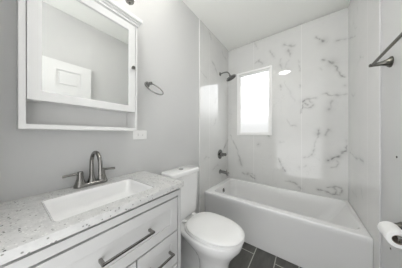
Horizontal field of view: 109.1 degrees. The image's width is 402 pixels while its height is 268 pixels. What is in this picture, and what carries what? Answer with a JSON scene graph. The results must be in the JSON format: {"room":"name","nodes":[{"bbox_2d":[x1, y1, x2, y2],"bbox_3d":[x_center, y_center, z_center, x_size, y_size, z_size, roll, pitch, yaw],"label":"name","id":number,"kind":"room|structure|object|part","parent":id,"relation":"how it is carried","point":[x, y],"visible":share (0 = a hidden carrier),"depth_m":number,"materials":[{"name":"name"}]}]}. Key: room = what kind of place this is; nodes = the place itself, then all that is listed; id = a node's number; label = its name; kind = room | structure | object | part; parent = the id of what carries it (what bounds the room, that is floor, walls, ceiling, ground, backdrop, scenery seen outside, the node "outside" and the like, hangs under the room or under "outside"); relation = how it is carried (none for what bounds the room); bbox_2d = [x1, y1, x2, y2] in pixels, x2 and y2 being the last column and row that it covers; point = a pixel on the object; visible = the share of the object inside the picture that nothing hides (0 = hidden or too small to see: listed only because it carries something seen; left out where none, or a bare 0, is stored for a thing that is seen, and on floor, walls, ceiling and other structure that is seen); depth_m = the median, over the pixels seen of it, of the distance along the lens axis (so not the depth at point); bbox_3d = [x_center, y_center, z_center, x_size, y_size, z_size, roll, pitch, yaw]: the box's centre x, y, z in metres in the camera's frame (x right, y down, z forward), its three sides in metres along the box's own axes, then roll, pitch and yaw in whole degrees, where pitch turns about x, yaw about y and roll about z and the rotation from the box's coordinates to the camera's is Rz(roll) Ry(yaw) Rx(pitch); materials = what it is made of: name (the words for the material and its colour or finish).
{"room":"bathroom","nodes":[
{"label":"bathroom","id":0,"kind":"room"},
{"bbox_2d":[0,0,227,212],"bbox_3d":[-0.267,-0.123,1.543,0.104,2.646,2.589,0,0,36],"label":"wall","id":1,"kind":"structure","parent":0,"point":[32,162],"depth_m":1.25,"materials":[{"name":"grey paint"}]},
{"bbox_2d":[16,0,142,130],"bbox_3d":[-0.636,-0.408,0.820,0.154,0.775,0.565,0,0,36],"label":"upper cabinet","id":2,"kind":"object","parent":1,"relation":"attached to","point":[76,60],"visible":1,"depth_m":0.75,"materials":[{"name":"white wood"}]},
{"bbox_2d":[42,0,128,104],"bbox_3d":[-0.600,-0.441,0.798,0.006,0.503,0.390,0,0,36],"label":"mirror","id":3,"kind":"object","parent":2,"relation":"attached to","point":[85,49],"depth_m":0.76,"materials":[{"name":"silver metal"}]},
{"bbox_3d":[-0.636,-0.771,0.820,0.153,0.050,0.565,0,0,36],"label":"crown moulding","id":4,"kind":"part","parent":2,"relation":"part of","materials":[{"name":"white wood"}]},
{"bbox_2d":[125,0,134,4],"bbox_3d":[-0.615,-1.015,0.821,0.184,0.304,0.500,0,0,36],"label":"vanity light","id":5,"kind":"object","parent":1,"relation":"attached to","point":[130,2],"visible":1,"depth_m":0.95,"materials":[{"name":"silver metal"}]},
{"bbox_2d":[133,130,146,139],"bbox_3d":[-0.487,0.007,1.148,0.008,0.072,0.116,0,0,36],"label":"wall outlet","id":6,"kind":"object","parent":1,"relation":"attached to","point":[139,134],"visible":0.93,"depth_m":1.14,"materials":[{"name":"white plastic"}]},
{"bbox_2d":[144,81,163,94],"bbox_3d":[-0.389,-0.371,1.155,0.160,0.135,0.158,0,0,36],"label":"towel ring","id":7,"kind":"object","parent":1,"relation":"attached to","point":[147,84],"visible":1,"depth_m":1.17,"materials":[{"name":"silver metal"}]},
{"bbox_2d":[199,19,199,212],"bbox_3d":[-0.019,-0.123,1.796,0.010,2.646,0.014,0,0,36],"label":"trim","id":8,"kind":"structure","parent":1,"relation":"attached to","point":[199,19],"depth_m":1.79,"materials":[{"name":"white"}]},
{"bbox_2d":[218,149,226,158],"bbox_3d":[0.338,0.315,2.200,0.106,0.148,0.156,0,0,36],"label":"shower valve","id":9,"kind":"object","parent":1,"relation":"attached to","point":[220,154],"visible":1,"depth_m":2.19,"materials":[{"name":"silver metal"}]},
{"bbox_2d":[219,169,229,175],"bbox_3d":[0.362,0.584,2.187,0.160,0.081,0.066,0,0,36],"label":"tub spout","id":10,"kind":"object","parent":1,"relation":"attached to","point":[220,170],"visible":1,"depth_m":2.17,"materials":[{"name":"silver metal"}]},
{"bbox_2d":[219,72,235,81],"bbox_3d":[0.408,-0.880,2.169,0.257,0.169,0.158,0,0,36],"label":"shower","id":11,"kind":"object","parent":1,"relation":"attached to","point":[233,76],"visible":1,"depth_m":2.13,"materials":[{"name":"silver metal"}]},
{"bbox_2d":[229,242,301,267],"bbox_3d":[0.342,1.230,1.041,1.679,0.060,2.689,0,0,36],"label":"floor","id":12,"kind":"structure","parent":0,"point":[250,256],"depth_m":1.36,"materials":[{"name":"tile"}]},
{"bbox_2d":[0,188,180,267],"bbox_3d":[-0.487,0.765,0.753,0.469,0.870,0.674,0,0,36],"label":"vanity cabinet","id":13,"kind":"object","parent":12,"relation":"on","point":[148,234],"visible":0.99,"depth_m":0.63,"materials":[{"name":"grey wood"}]},
{"bbox_2d":[0,171,183,265],"bbox_3d":[-0.496,0.315,0.754,0.454,0.031,0.702,0,0,36],"label":"countertop","id":14,"kind":"structure","parent":13,"relation":"on","point":[26,227],"depth_m":0.53,"materials":[{"name":"stone"}]},
{"bbox_2d":[62,151,114,188],"bbox_3d":[-0.638,0.197,0.852,0.204,0.204,0.202,0,0,-5],"label":"faucet","id":15,"kind":"object","parent":14,"relation":"on","point":[80,182],"visible":1,"depth_m":0.81,"materials":[{"name":"silver metal"}]},
{"bbox_3d":[-0.704,0.224,0.777,0.016,0.018,0.075,0,0,36],"label":"lever","id":16,"kind":"part","parent":15,"relation":"part of","materials":[{"name":"silver metal"}]},
{"bbox_3d":[-0.682,0.247,0.808,0.052,0.073,0.052,0,0,36],"label":"handle","id":17,"kind":"part","parent":15,"relation":"part of","materials":[{"name":"silver metal"}]},
{"bbox_3d":[-0.651,0.289,0.851,0.054,0.020,0.166,0,0,36],"label":"plate","id":18,"kind":"part","parent":15,"relation":"part of","materials":[{"name":"silver metal"}]},
{"bbox_3d":[-0.598,0.190,0.813,0.155,0.190,0.025,0,0,36],"label":"spout","id":19,"kind":"part","parent":15,"relation":"part of","materials":[{"name":"silver metal"}]},
{"bbox_3d":[-0.619,0.247,0.895,0.052,0.073,0.052,0,0,36],"label":"handle","id":20,"kind":"part","parent":15,"relation":"part of","materials":[{"name":"silver metal"}]},
{"bbox_2d":[42,179,152,221],"bbox_3d":[-0.491,0.352,0.727,0.272,0.098,0.404,0,0,36],"label":"sink basin","id":21,"kind":"object","parent":14,"relation":"in","point":[63,207],"visible":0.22,"depth_m":0.77,"materials":[{"name":"white ceramic"}]},
{"bbox_3d":[-0.312,0.488,0.630,0.041,0.012,0.232,0,0,36],"label":"bar pull","id":22,"kind":"part","parent":13,"relation":"part of","materials":[{"name":"silver metal"}]},
{"bbox_3d":[-0.411,0.842,0.534,0.019,0.495,0.344,0,0,36],"label":"cabinet door","id":23,"kind":"part","parent":13,"relation":"part of","materials":[{"name":"grey wood"}]},
{"bbox_3d":[-0.230,0.692,0.784,0.019,0.195,0.259,0,0,36],"label":"drawer","id":24,"kind":"part","parent":13,"relation":"part of","materials":[{"name":"grey wood"}]},
{"bbox_3d":[-0.209,0.692,0.773,0.041,0.012,0.148,0,0,36],"label":"bar pull","id":25,"kind":"part","parent":13,"relation":"part of","materials":[{"name":"silver metal"}]},
{"bbox_2d":[161,165,244,267],"bbox_3d":[0.023,0.769,1.237,0.704,0.860,0.392,0,0,36],"label":"toilet","id":26,"kind":"object","parent":12,"relation":"on","point":[208,239],"visible":0.88,"depth_m":1.17,"materials":[{"name":"white ceramic"}]},
{"bbox_3d":[-0.191,0.365,1.392,0.176,0.044,0.392,0,0,36],"label":"tank lid","id":27,"kind":"part","parent":26,"relation":"part of","materials":[{"name":"white ceramic"}]},
{"bbox_3d":[-0.191,0.594,1.392,0.158,0.412,0.372,0,0,36],"label":"tank","id":28,"kind":"part","parent":26,"relation":"part of","materials":[{"name":"white ceramic"}]},
{"bbox_3d":[0.070,0.997,1.203,0.565,0.404,0.350,0,0,36],"label":"bowl","id":29,"kind":"part","parent":26,"relation":"part of","materials":[{"name":"white ceramic"}]},
{"bbox_3d":[0.105,0.785,1.177,0.496,0.019,0.352,0,0,36],"label":"seat","id":30,"kind":"part","parent":26,"relation":"part of","materials":[{"name":"white plastic"}]},
{"bbox_3d":[0.113,0.760,1.172,0.481,0.024,0.353,0,0,36],"label":"lid","id":31,"kind":"part","parent":26,"relation":"part of","materials":[{"name":"white plastic"}]},
{"bbox_2d":[205,178,372,267],"bbox_3d":[0.856,0.975,1.753,1.470,0.444,0.731,0,0,36],"label":"bathtub","id":32,"kind":"object","parent":12,"relation":"on","point":[302,229],"visible":0.98,"depth_m":1.43,"materials":[{"name":"white ceramic"}]},
{"bbox_2d":[182,0,349,50],"bbox_3d":[0.371,-1.476,1.082,1.679,0.060,2.589,0,0,36],"label":"ceiling","id":33,"kind":"structure","parent":0,"point":[235,23],"depth_m":1.73,"materials":[{"name":"white paint"}]},
{"bbox_2d":[228,7,347,200],"bbox_3d":[1.071,-0.118,2.051,1.479,2.636,0.022,0,0,36],"label":"wall","id":34,"kind":"structure","parent":0,"point":[306,150],"depth_m":1.88,"materials":[{"name":"stone"}]},
{"bbox_2d":[348,0,401,267],"bbox_3d":[1.039,-0.123,0.661,0.104,2.646,2.489,0,0,36],"label":"wall","id":35,"kind":"structure","parent":0,"point":[363,15],"depth_m":1.01,"materials":[{"name":"stone"}]},
{"bbox_2d":[379,0,380,267],"bbox_3d":[1.173,-0.123,0.936,0.008,2.646,0.011,0,0,36],"label":"trim","id":36,"kind":"structure","parent":35,"relation":"attached to","point":[379,0],"depth_m":0.94,"materials":[{"name":"grey"}]},
{"bbox_2d":[369,32,401,67],"bbox_3d":[0.929,-0.417,0.665,0.086,0.062,0.519,0,0,36],"label":"towel bar","id":37,"kind":"object","parent":35,"relation":"attached to","point":[388,62],"visible":1,"depth_m":0.81,"materials":[{"name":"silver metal"}]},
{"bbox_3d":[1.063,-0.417,0.850,0.086,0.062,0.062,0,0,36],"label":"post","id":38,"kind":"part","parent":37,"relation":"part of","materials":[{"name":"silver metal"}]},
{"bbox_2d":[394,222,401,242],"bbox_3d":[0.955,0.476,0.683,0.066,0.052,0.208,0,0,36],"label":"toilet paper holder","id":39,"kind":"object","parent":35,"relation":"attached to","point":[399,224],"visible":0.39,"depth_m":0.69,"materials":[{"name":"silver metal"}]},
{"bbox_2d":[377,221,401,248],"bbox_3d":[0.937,0.488,0.696,0.078,0.078,0.096,0,0,36],"label":"toilet paper roll","id":40,"kind":"object","parent":39,"relation":"hanging from","point":[388,229],"visible":0.98,"depth_m":0.68,"materials":[{"name":"white paper"}]},
{"bbox_3d":[1.000,0.476,0.747,0.066,0.052,0.052,0,0,36],"label":"post","id":41,"kind":"part","parent":39,"relation":"part of","materials":[{"name":"silver metal"}]},
{"bbox_3d":[1.104,-0.123,2.095,1.679,2.646,0.088,0,0,36],"label":"wall","id":42,"kind":"structure","parent":0,"visible":0},
{"bbox_2d":[237,65,271,134],"bbox_3d":[0.842,-0.489,2.261,0.524,1.022,0.106,0,0,36],"label":"window","id":43,"kind":"structure","parent":42,"relation":"in","point":[254,87],"depth_m":2.25,"materials":[{"name":"white plastic"}]},
{"bbox_3d":[0.842,-0.489,2.261,0.428,0.920,0.006,0,0,36],"label":"pane","id":44,"kind":"part","parent":43,"relation":"part of","materials":[{"name":"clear glass"}]}
]}

